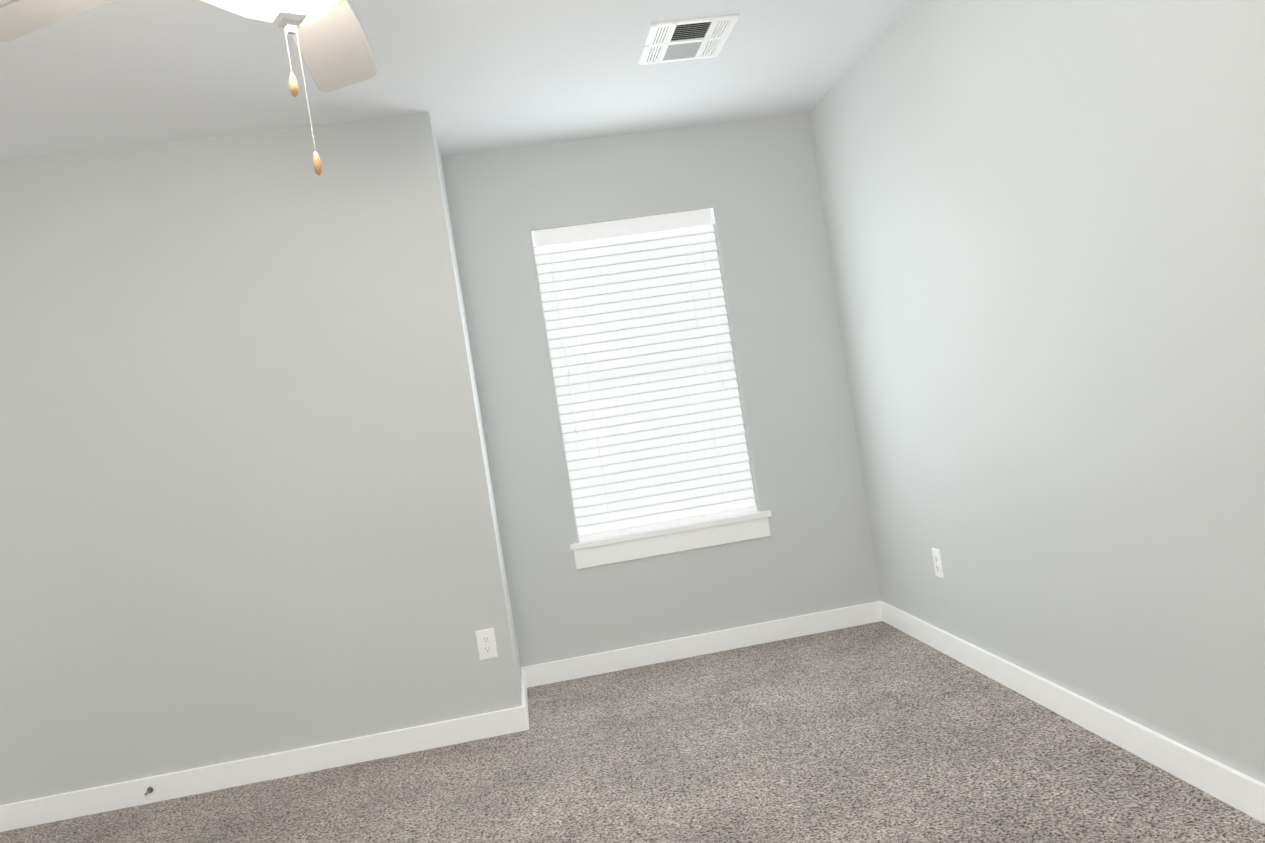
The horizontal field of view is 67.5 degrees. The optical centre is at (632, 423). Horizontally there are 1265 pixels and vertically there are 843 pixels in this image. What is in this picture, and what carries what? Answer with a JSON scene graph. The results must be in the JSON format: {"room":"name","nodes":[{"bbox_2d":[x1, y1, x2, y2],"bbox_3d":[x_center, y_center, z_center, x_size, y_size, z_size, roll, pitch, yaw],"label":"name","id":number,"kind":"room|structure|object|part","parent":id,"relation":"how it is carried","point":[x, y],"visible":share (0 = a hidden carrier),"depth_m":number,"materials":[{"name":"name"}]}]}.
{"room":"empty bedroom","nodes":[
{"label":"empty bedroom","id":0,"kind":"room"},
{"bbox_2d":[0,116,490,804],"bbox_3d":[-1.642,0.158,3.624,1.860,2.440,0.120,-9,1,-7],"label":"wall","id":1,"kind":"structure","parent":0,"point":[230,524],"depth_m":3.57,"materials":[{"name":"paint"}]},
{"bbox_2d":[0,701,528,831],"bbox_3d":[-1.390,1.307,3.585,1.994,0.095,0.014,-9,1,-7],"label":"baseboard","id":2,"kind":"structure","parent":1,"relation":"attached to","point":[22,814],"depth_m":3.58,"materials":[{"name":"white wood"}]},
{"bbox_2d":[140,787,152,799],"bbox_3d":[-1.794,1.368,3.488,0.022,0.022,0.078,-9,1,-7],"label":"doorstop","id":3,"kind":"object","parent":2,"relation":"attached to","point":[149,790],"visible":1,"depth_m":3.50,"materials":[{"name":"grey metal"}]},
{"bbox_2d":[476,628,497,659],"bbox_3d":[-0.569,0.863,3.692,0.070,0.115,0.007,-9,1,-7],"label":"electrical outlet","id":4,"kind":"object","parent":1,"relation":"attached to","point":[486,643],"visible":1,"depth_m":3.69,"materials":[{"name":"white plastic"}]},
{"bbox_2d":[0,0,913,159],"bbox_3d":[-0.589,-1.255,0.988,3.950,0.120,6.900,-9,1,-7],"label":"ceiling","id":5,"kind":"structure","parent":0,"point":[469,76],"depth_m":3.27,"materials":[{"name":"paint"}]},
{"bbox_2d":[0,0,377,175],"bbox_3d":[-0.626,-0.816,1.722,1.292,0.760,1.239,-9,1,-7],"label":"fan","id":6,"kind":"object","parent":5,"relation":"hanging from","point":[331,43],"visible":1,"depth_m":1.85,"materials":[{"name":"white"}]},
{"bbox_3d":[-0.619,-0.780,1.678,0.464,0.120,0.464,-9,1,-7],"label":"lamp shade","id":7,"kind":"part","parent":6,"relation":"part of","materials":[{"name":"white glass"}]},
{"bbox_2d":[638,14,738,65],"bbox_3d":[0.190,-1.349,3.341,0.302,0.007,0.353,-9,1,-7],"label":"ceiling vent","id":8,"kind":"object","parent":5,"relation":"in","point":[684,40],"visible":1,"depth_m":3.32,"materials":[{"name":"white metal"}]},
{"bbox_2d":[398,112,521,711],"bbox_3d":[-0.700,0.008,3.984,0.120,2.440,0.600,-9,1,-7],"label":"wall","id":9,"kind":"structure","parent":0,"point":[455,366],"depth_m":3.69,"materials":[{"name":"paint"}]},
{"bbox_2d":[521,666,531,700],"bbox_3d":[-0.456,1.157,4.001,0.014,0.095,0.540,-9,1,-7],"label":"baseboard","id":10,"kind":"structure","parent":9,"relation":"attached to","point":[526,682],"depth_m":4.19,"materials":[{"name":"white wood"}]},
{"bbox_2d":[0,621,1264,842],"bbox_3d":[-0.202,1.265,1.029,3.950,0.100,6.900,-9,1,-7],"label":"floor","id":11,"kind":"structure","parent":0,"point":[880,731],"depth_m":3.09,"materials":[{"name":"carpet"}]},
{"bbox_2d":[441,113,880,666],"bbox_3d":[0.101,-0.123,4.467,1.850,2.440,0.160,-9,1,-7],"label":"wall","id":12,"kind":"structure","parent":0,"point":[753,184],"depth_m":4.41,"materials":[{"name":"paint"}]},
{"bbox_2d":[531,208,771,568],"bbox_3d":[0.069,-0.173,4.446,0.950,1.563,0.194,-9,1,-7],"label":"window","id":13,"kind":"structure","parent":12,"relation":"in","point":[645,381],"depth_m":4.43,"materials":[{"name":"white plastic"}]},
{"bbox_2d":[528,602,879,686],"bbox_3d":[0.339,1.028,4.406,1.710,0.095,0.014,-9,1,-7],"label":"baseboard","id":14,"kind":"structure","parent":12,"relation":"attached to","point":[808,624],"depth_m":4.40,"materials":[{"name":"white wood"}]},
{"bbox_2d":[808,0,1264,783],"bbox_3d":[1.366,-0.280,2.186,0.120,2.440,5.000,-9,1,-7],"label":"wall","id":15,"kind":"structure","parent":0,"point":[1044,220],"depth_m":2.70,"materials":[{"name":"paint"}]},
{"bbox_2d":[932,548,943,578],"bbox_3d":[1.229,0.565,3.812,0.007,0.115,0.070,-9,1,-7],"label":"outlet","id":16,"kind":"object","parent":15,"relation":"attached to","point":[937,561],"visible":1,"depth_m":3.80,"materials":[{"name":"white plastic"}]},
{"bbox_2d":[876,601,1264,823],"bbox_3d":[1.480,0.889,2.177,0.014,0.095,4.720,-9,1,-7],"label":"baseboard","id":17,"kind":"structure","parent":15,"relation":"attached to","point":[1228,785],"depth_m":2.80,"materials":[{"name":"white wood"}]}
]}

